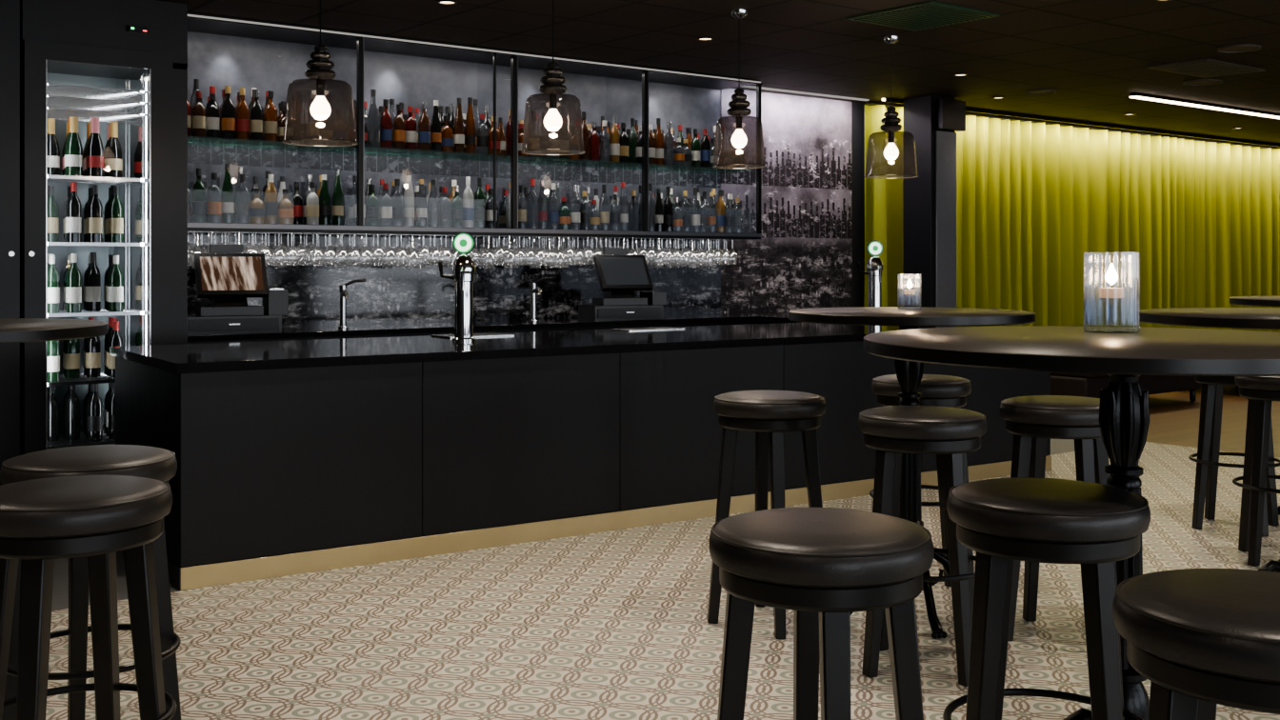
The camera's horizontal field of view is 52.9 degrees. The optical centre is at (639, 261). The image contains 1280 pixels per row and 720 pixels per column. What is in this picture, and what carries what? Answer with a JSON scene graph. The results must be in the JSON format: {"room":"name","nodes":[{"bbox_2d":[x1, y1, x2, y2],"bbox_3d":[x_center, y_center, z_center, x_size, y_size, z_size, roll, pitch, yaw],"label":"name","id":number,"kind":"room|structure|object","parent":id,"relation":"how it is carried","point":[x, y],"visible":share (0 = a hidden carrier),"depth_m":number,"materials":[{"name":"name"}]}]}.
{"room":"bar","nodes":[
{"label":"bar","id":0,"kind":"room"},
{"bbox_2d":[45,438,1279,719],"bbox_3d":[1.253,1.330,3.593,10.800,0.060,11.120,0,0,-38],"label":"floor","id":1,"kind":"structure","parent":0,"point":[610,625],"depth_m":4.48,"materials":[{"name":"tile"}]},
{"bbox_2d":[0,0,19,485],"bbox_3d":[-4.105,-0.040,5.985,2.100,2.680,0.712,0,0,-38],"label":"tall cabinet","id":2,"kind":"object","parent":1,"relation":"on","point":[10,10],"visible":0.94,"depth_m":6.33,"materials":[{"name":"black laminate"}]},
{"bbox_2d":[0,318,108,343],"bbox_3d":[-2.000,0.740,3.659,0.915,1.119,0.915,0,0,-38],"label":"bar table","id":3,"kind":"object","parent":1,"relation":"on","point":[11,330],"visible":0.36,"depth_m":3.57,"materials":[{"name":"black wood"}]},
{"bbox_2d":[0,474,176,719],"bbox_3d":[-1.210,0.888,2.735,0.423,0.826,0.423,0,0,32],"label":"bar stool","id":4,"kind":"object","parent":1,"relation":"on","point":[43,521],"visible":1,"depth_m":2.69,"materials":[{"name":"black leather"}]},
{"bbox_2d":[0,444,181,719],"bbox_3d":[-1.372,0.888,3.211,0.422,0.826,0.422,0,0,8],"label":"bar stool","id":5,"kind":"object","parent":1,"relation":"on","point":[159,464],"visible":0.54,"depth_m":3.23,"materials":[{"name":"black leather"}]},
{"bbox_2d":[20,0,187,455],"bbox_3d":[-2.933,-0.040,6.876,0.815,2.680,0.712,0,0,-38],"label":"wine cooler","id":6,"kind":"object","parent":1,"relation":"on","point":[123,62],"visible":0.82,"depth_m":6.75,"materials":[{"name":"black metal"}]},
{"bbox_2d":[47,382,115,441],"bbox_3d":[-2.932,0.774,6.796,0.415,0.311,0.334,0,0,-38],"label":"wine bottles","id":7,"kind":"object","parent":6,"relation":"in","point":[92,403],"visible":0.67,"depth_m":6.72,"materials":[{"name":"black glass"}]},
{"bbox_2d":[47,117,122,177],"bbox_3d":[-2.932,-0.599,6.795,0.428,0.318,0.346,0,0,-38],"label":"wine bottles","id":8,"kind":"object","parent":6,"relation":"in","point":[93,160],"visible":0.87,"depth_m":6.67,"materials":[{"name":"green"}]},
{"bbox_2d":[47,252,123,313],"bbox_3d":[-2.942,0.104,6.788,0.441,0.311,0.334,0,0,-38],"label":"wine bottles","id":9,"kind":"object","parent":6,"relation":"in","point":[113,278],"visible":0.94,"depth_m":6.73,"materials":[{"name":"green glass"}]},
{"bbox_2d":[47,181,123,242],"bbox_3d":[-2.932,-0.256,6.795,0.416,0.311,0.334,0,0,-38],"label":"wine bottles","id":10,"kind":"object","parent":6,"relation":"in","point":[113,210],"visible":0.85,"depth_m":6.68,"materials":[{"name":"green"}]},
{"bbox_2d":[47,317,123,381],"bbox_3d":[-2.942,0.454,6.788,0.441,0.311,0.334,0,0,-38],"label":"wine bottles","id":11,"kind":"object","parent":6,"relation":"in","point":[70,348],"visible":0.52,"depth_m":6.74,"materials":[{"name":"green glass"}]},
{"bbox_2d":[187,311,788,343],"bbox_3d":[-0.721,0.850,8.666,4.865,0.900,0.655,0,0,-38],"label":"countertop","id":12,"kind":"structure","parent":1,"relation":"on","point":[392,330],"depth_m":8.18,"materials":[{"name":"black stone"}]},
{"bbox_2d":[187,243,288,335],"bbox_3d":[-2.289,0.150,7.253,0.560,0.500,0.302,0,0,-26],"label":"cash register","id":13,"kind":"object","parent":12,"relation":"on","point":[228,275],"visible":0.94,"depth_m":7.19,"materials":[{"name":"black plastic"}]},
{"bbox_2d":[338,278,365,329],"bbox_3d":[-1.737,0.249,7.622,0.137,0.301,0.239,0,0,17],"label":"bar faucet","id":14,"kind":"object","parent":12,"relation":"on","point":[343,290],"visible":1,"depth_m":7.64,"materials":[{"name":"silver metal"}]},
{"bbox_2d":[528,277,553,322],"bbox_3d":[-0.673,0.249,8.453,0.137,0.301,0.239,0,0,17],"label":"bar faucet","id":15,"kind":"object","parent":12,"relation":"on","point":[533,286],"visible":1,"depth_m":8.47,"materials":[{"name":"silver metal"}]},
{"bbox_2d":[578,247,666,320],"bbox_3d":[-0.114,0.150,8.952,0.560,0.500,0.302,0,0,-26],"label":"cash register","id":16,"kind":"object","parent":12,"relation":"on","point":[619,273],"visible":1,"depth_m":8.88,"materials":[{"name":"black plastic"}]},
{"bbox_2d":[109,315,1056,590],"bbox_3d":[-0.112,0.846,7.318,5.478,0.908,2.199,0,0,-38],"label":"bar counter","id":17,"kind":"object","parent":1,"relation":"on","point":[292,457],"depth_m":5.88,"materials":[{"name":"black wood"}]},
{"bbox_2d":[437,232,476,341],"bbox_3d":[-0.896,0.124,6.465,0.172,0.551,0.205,0,0,-38],"label":"tap","id":18,"kind":"object","parent":17,"relation":"on","point":[464,268],"visible":1,"depth_m":6.46,"materials":[{"name":"silver metal"}]},
{"bbox_2d":[856,240,883,306],"bbox_3d":[1.644,0.124,8.996,0.172,0.551,0.205,0,0,-38],"label":"tap","id":19,"kind":"object","parent":17,"relation":"on","point":[874,265],"visible":0.79,"depth_m":9.00,"materials":[{"name":"silver metal"}]},
{"bbox_2d":[706,390,825,639],"bbox_3d":[0.468,0.888,4.650,0.422,0.826,0.422,0,0,-38],"label":"bar stool","id":20,"kind":"object","parent":1,"relation":"on","point":[770,414],"visible":0.75,"depth_m":4.57,"materials":[{"name":"black leather"}]},
{"bbox_2d":[708,507,934,719],"bbox_3d":[0.329,0.888,2.350,0.423,0.826,0.423,0,0,30],"label":"bar stool","id":21,"kind":"object","parent":1,"relation":"on","point":[823,565],"visible":1,"depth_m":2.24,"materials":[{"name":"black leather"}]},
{"bbox_2d":[788,306,1035,639],"bbox_3d":[0.985,0.740,4.700,0.879,1.119,0.879,0,0,42],"label":"bar table","id":22,"kind":"object","parent":1,"relation":"on","point":[909,373],"visible":0.48,"depth_m":4.57,"materials":[{"name":"black wood"}]},
{"bbox_2d":[903,279,915,294],"bbox_3d":[1.016,0.113,4.850,0.089,0.135,0.089,0,0,-38],"label":"candle","id":23,"kind":"object","parent":22,"relation":"on","point":[906,291],"visible":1,"depth_m":4.84,"materials":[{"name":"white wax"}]},
{"bbox_2d":[869,374,971,586],"bbox_3d":[1.169,0.888,5.350,0.423,0.826,0.423,0,0,39],"label":"bar stool","id":24,"kind":"object","parent":1,"relation":"on","point":[935,390],"visible":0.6,"depth_m":5.19,"materials":[{"name":"black leather"}]},
{"bbox_2d":[858,405,987,686],"bbox_3d":[0.907,0.888,4.135,0.423,0.826,0.423,0,0,2],"label":"bar stool","id":25,"kind":"object","parent":1,"relation":"on","point":[893,431],"visible":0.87,"depth_m":3.99,"materials":[{"name":"black leather"}]},
{"bbox_2d":[942,477,1150,719],"bbox_3d":[0.853,0.888,2.696,0.423,0.826,0.423,0,0,36],"label":"bar stool","id":26,"kind":"object","parent":1,"relation":"on","point":[1092,526],"visible":1,"depth_m":2.57,"materials":[{"name":"black leather"}]},
{"bbox_2d":[1000,395,1109,640],"bbox_3d":[1.460,0.888,4.466,0.423,0.826,0.423,0,0,-38],"label":"bar stool","id":27,"kind":"object","parent":1,"relation":"on","point":[1031,420],"visible":0.59,"depth_m":4.40,"materials":[{"name":"black leather"}]},
{"bbox_2d":[863,326,1279,719],"bbox_3d":[1.131,0.740,3.003,1.200,1.119,1.200,0,0,-38],"label":"bar table","id":28,"kind":"object","parent":1,"relation":"on","point":[1124,353],"visible":0.84,"depth_m":2.91,"materials":[{"name":"black wood"}]},
{"bbox_2d":[1099,263,1123,298],"bbox_3d":[1.210,0.077,3.300,0.136,0.205,0.136,0,0,-38],"label":"candle","id":29,"kind":"object","parent":28,"relation":"on","point":[1111,276],"visible":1,"depth_m":3.29,"materials":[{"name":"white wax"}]},
{"bbox_2d":[1112,568,1279,719],"bbox_3d":[0.896,0.888,1.850,0.423,0.826,0.423,0,0,-38],"label":"bar stool","id":30,"kind":"object","parent":1,"relation":"on","point":[1203,639],"visible":1,"depth_m":1.77,"materials":[{"name":"black leather"}]},
{"bbox_2d":[1134,307,1279,572],"bbox_3d":[2.313,0.739,4.511,1.080,1.118,1.080,0,0,-38],"label":"bar table","id":31,"kind":"object","parent":1,"relation":"on","point":[1261,318],"visible":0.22,"depth_m":4.38,"materials":[{"name":"black wood"}]},
{"bbox_2d":[1188,376,1279,536],"bbox_3d":[2.918,0.888,6.300,0.423,0.826,0.423,0,0,-38],"label":"bar stool","id":32,"kind":"object","parent":1,"relation":"on","point":[1208,453],"visible":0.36,"depth_m":6.27,"materials":[{"name":"black wood"}]},
{"bbox_2d":[1229,296,1279,515],"bbox_3d":[3.419,0.739,6.377,0.900,1.118,0.900,0,0,-38],"label":"bar table","id":33,"kind":"object","parent":1,"relation":"on","point":[1264,301],"visible":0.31,"depth_m":6.31,"materials":[{"name":"black wood"}]},
{"bbox_2d":[1232,376,1279,566],"bbox_3d":[2.812,0.888,5.601,0.423,0.826,0.423,0,0,2],"label":"bar stool","id":34,"kind":"object","parent":1,"relation":"on","point":[1260,391],"visible":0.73,"depth_m":5.51,"materials":[{"name":"black wood"}]},
{"bbox_2d":[156,0,1279,148],"bbox_3d":[5.351,-1.430,6.795,21.200,0.100,11.120,0,0,-38],"label":"ceiling","id":35,"kind":"structure","parent":0,"point":[1094,53],"depth_m":8.12,"materials":[{"name":"black paint"}]},
{"bbox_2d":[281,0,358,146],"bbox_3d":[-1.397,-0.949,5.622,0.324,0.862,0.324,0,0,-38],"label":"pendant lamp","id":36,"kind":"object","parent":35,"relation":"hanging from","point":[320,111],"visible":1,"depth_m":5.51,"materials":[{"name":"clear glass"}]},
{"bbox_2d":[437,0,457,4],"bbox_3d":[-1.023,-1.376,6.815,0.104,0.008,0.104,0,0,-38],"label":"recessed light","id":37,"kind":"object","parent":35,"relation":"in","point":[444,2],"visible":1,"depth_m":6.82,"materials":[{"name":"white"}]},
{"bbox_2d":[520,0,584,155],"bbox_3d":[-0.412,-0.949,6.099,0.304,0.862,0.304,0,0,-38],"label":"pendant lamp","id":38,"kind":"object","parent":35,"relation":"hanging from","point":[552,121],"visible":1,"depth_m":5.99,"materials":[{"name":"clear glass"}]},
{"bbox_2d":[697,37,714,40],"bbox_3d":[0.404,-1.376,7.929,0.104,0.008,0.104,0,0,-38],"label":"recessed light","id":39,"kind":"object","parent":35,"relation":"in","point":[698,38],"visible":1,"depth_m":7.93,"materials":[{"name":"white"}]},
{"bbox_2d":[712,7,765,168],"bbox_3d":[0.542,-0.949,7.022,0.294,0.862,0.294,0,0,-38],"label":"pendant lamp","id":40,"kind":"object","parent":35,"relation":"hanging from","point":[739,139],"visible":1,"depth_m":6.92,"materials":[{"name":"clear glass"}]},
{"bbox_2d":[741,85,869,100],"bbox_3d":[1.346,-1.374,10.468,1.490,0.012,0.040,0,0,-38],"label":"recessed light","id":41,"kind":"object","parent":35,"relation":"in","point":[750,87],"visible":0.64,"depth_m":10.46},
{"bbox_2d":[864,34,918,179],"bbox_3d":[1.534,-0.949,7.848,0.324,0.862,0.324,0,0,-38],"label":"pendant lamp","id":42,"kind":"object","parent":35,"relation":"hanging from","point":[890,152],"visible":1,"depth_m":7.74,"materials":[{"name":"clear glass"}]},
{"bbox_2d":[845,0,999,31],"bbox_3d":[1.582,-1.371,7.201,0.600,0.018,0.600,0,0,-38],"label":"ceiling air vent","id":43,"kind":"object","parent":35,"relation":"in","point":[926,14],"depth_m":7.14,"materials":[{"name":"black metal"}]},
{"bbox_2d":[953,73,967,76],"bbox_3d":[2.358,-1.376,9.456,0.104,0.008,0.104,0,0,-38],"label":"recessed light","id":44,"kind":"object","parent":35,"relation":"in","point":[955,74],"visible":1,"depth_m":9.44,"materials":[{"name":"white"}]},
{"bbox_2d":[992,96,1004,99],"bbox_3d":[3.004,-1.376,10.773,0.104,0.008,0.104,0,0,-38],"label":"recessed light","id":45,"kind":"object","parent":35,"relation":"in","point":[995,97],"visible":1,"depth_m":10.75,"materials":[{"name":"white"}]},
{"bbox_2d":[1024,89,1056,94],"bbox_3d":[3.236,-1.373,10.396,0.240,0.014,0.240,0,0,-38],"label":"ceiling speaker","id":46,"kind":"object","parent":35,"relation":"in","point":[1033,91],"depth_m":10.39},
{"bbox_2d":[863,101,1279,332],"bbox_3d":[6.110,-0.046,14.265,10.614,2.652,0.182,0,0,-38],"label":"curtain","id":47,"kind":"object","parent":35,"relation":"hanging from","point":[1044,212],"visible":0.61,"depth_m":13.12,"materials":[{"name":"yellow fabric"}]},
{"bbox_2d":[881,98,1279,146],"bbox_3d":[6.239,-1.363,14.097,10.610,0.035,0.055,0,0,-38],"label":"track","id":48,"kind":"object","parent":35,"relation":"in","point":[897,101],"visible":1,"depth_m":12.77,"materials":[{"name":"black metal"}]},
{"bbox_2d":[1182,79,1222,85],"bbox_3d":[4.307,-1.373,9.837,0.280,0.014,0.280,0,0,-38],"label":"ceiling speaker","id":49,"kind":"object","parent":35,"relation":"in","point":[1199,82],"depth_m":9.84},
{"bbox_2d":[1129,92,1279,119],"bbox_3d":[6.728,-1.359,12.585,6.900,0.042,0.060,0,0,-38],"label":"ceiling lamp","id":50,"kind":"object","parent":35,"relation":"attached to","point":[1136,95],"visible":1,"depth_m":11.11,"materials":[{"name":"white plastic"}]},
{"bbox_2d":[1146,58,1265,78],"bbox_3d":[4.025,-1.371,9.141,0.800,0.018,0.450,0,0,-38],"label":"ceiling air vent","id":51,"kind":"object","parent":35,"relation":"in","point":[1207,68],"depth_m":9.08,"materials":[{"name":"black metal"}]},
{"bbox_2d":[1217,43,1261,52],"bbox_3d":[3.859,-1.373,8.282,0.260,0.014,0.260,0,0,-38],"label":"ceiling speaker","id":52,"kind":"object","parent":35,"relation":"in","point":[1246,48],"depth_m":8.26},
{"bbox_2d":[389,101,1242,323],"bbox_3d":[1.891,-0.010,11.223,21.200,2.740,0.120,0,0,-38],"label":"wall","id":53,"kind":"structure","parent":0,"point":[857,109],"depth_m":11.14,"materials":[{"name":"paint"}]},
{"bbox_2d":[187,232,720,326],"bbox_3d":[-1.103,0.100,8.794,4.410,0.600,0.018,0,0,-38],"label":"backsplash","id":54,"kind":"structure","parent":53,"relation":"attached to","point":[389,294],"depth_m":8.58,"materials":[{"name":"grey dark mottled stone"}]},
{"bbox_2d":[187,12,761,239],"bbox_3d":[-0.952,-0.775,8.584,4.390,1.210,0.500,0,0,-38],"label":"bar shelf","id":55,"kind":"object","parent":53,"relation":"attached to","point":[223,51],"visible":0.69,"depth_m":8.41,"materials":[{"name":"grey glass"}]},
{"bbox_2d":[187,79,328,149],"bbox_3d":[-2.256,-0.873,7.582,1.017,0.347,0.334,0,0,-38],"label":"liquor bottles","id":56,"kind":"object","parent":55,"relation":"in","point":[224,124],"visible":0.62,"depth_m":7.40,"materials":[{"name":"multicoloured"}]},
{"bbox_2d":[187,162,343,224],"bbox_3d":[-2.228,-0.392,7.537,1.002,0.344,0.232,0,0,-38],"label":"liquor bottles","id":57,"kind":"object","parent":55,"relation":"in","point":[254,207],"visible":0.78,"depth_m":7.49,"materials":[{"name":"glass"},{"name":"paper labels"},{"name":"liquor"}]},
{"bbox_2d":[187,231,458,268],"label":"glasses","id":58,"kind":"object","parent":55,"relation":"hanging from","point":[418,250],"depth_m":7.97,"materials":[{"name":"clear glass"}]},
{"bbox_2d":[348,169,497,227],"bbox_3d":[-1.368,-0.401,8.213,1.054,0.361,0.222,0,0,-38],"label":"liquor bottles","id":59,"kind":"object","parent":55,"relation":"in","point":[476,210],"visible":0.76,"depth_m":8.12,"materials":[{"name":"grey"}]},
{"bbox_2d":[346,89,500,158],"bbox_3d":[-1.404,-0.887,8.247,1.055,0.374,0.328,0,0,-38],"label":"liquor bottles","id":60,"kind":"object","parent":55,"relation":"in","point":[457,135],"visible":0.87,"depth_m":8.16,"materials":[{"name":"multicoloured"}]},
{"bbox_2d":[466,235,632,268],"label":"glasses","id":61,"kind":"object","parent":55,"relation":"hanging from","point":[578,257],"depth_m":8.85,"materials":[{"name":"clear glass"}]},
{"bbox_2d":[496,109,628,165],"bbox_3d":[-0.543,-0.883,8.922,1.044,0.365,0.329,0,0,-38],"label":"liquor bottles","id":62,"kind":"object","parent":55,"relation":"in","point":[604,145],"visible":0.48,"depth_m":8.93,"materials":[{"name":"glass"},{"name":"liquor"},{"name":"paper labels"}]},
{"bbox_2d":[499,179,628,230],"bbox_3d":[-0.516,-0.392,8.876,1.030,0.345,0.223,0,0,-38],"label":"liquor bottles","id":63,"kind":"object","parent":55,"relation":"in","point":[545,211],"visible":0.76,"depth_m":8.80,"materials":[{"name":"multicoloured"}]},
{"bbox_2d":[627,238,737,267],"label":"glasses","id":64,"kind":"object","parent":55,"relation":"hanging from","point":[680,251],"depth_m":9.63,"materials":[{"name":"clear glass"}]},
{"bbox_2d":[623,118,745,171],"bbox_3d":[0.319,-0.872,9.591,1.049,0.345,0.328,0,0,-38],"label":"liquor bottles","id":65,"kind":"object","parent":55,"relation":"in","point":[689,153],"visible":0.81,"depth_m":9.38,"materials":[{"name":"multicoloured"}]},
{"bbox_2d":[628,183,741,232],"bbox_3d":[0.350,-0.390,9.553,1.048,0.341,0.210,0,0,-38],"label":"liquor bottles","id":66,"kind":"object","parent":55,"relation":"in","point":[696,214],"visible":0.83,"depth_m":9.48,"materials":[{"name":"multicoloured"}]},
{"bbox_2d":[720,88,851,312],"bbox_3d":[1.230,-0.040,10.623,1.500,2.680,0.012,0,0,-38],"label":"mural panel","id":67,"kind":"object","parent":53,"relation":"attached to","point":[802,256],"visible":0.5,"depth_m":10.64,"materials":[{"name":"grey paper"}]},
{"bbox_2d":[902,95,965,307],"bbox_3d":[2.481,-0.040,10.834,0.350,2.680,0.380,0,0,-38],"label":"column","id":68,"kind":"structure","parent":0,"point":[929,198],"depth_m":10.73,"materials":[{"name":"black paint"}]},
{"bbox_2d":[1146,385,1279,458],"bbox_3d":[9.606,1.330,10.119,10.400,0.060,11.120,0,0,-38],"label":"floor","id":69,"kind":"structure","parent":0,"point":[1174,418],"depth_m":10.54,"materials":[{"name":"brown wood"}]},
{"bbox_2d":[1050,371,1239,401],"bbox_3d":[5.311,1.080,12.449,4.500,0.440,0.720,0,0,-38],"label":"bench","id":70,"kind":"object","parent":69,"relation":"on","point":[1070,384],"visible":0.23,"depth_m":11.04,"materials":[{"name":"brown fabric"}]}
]}

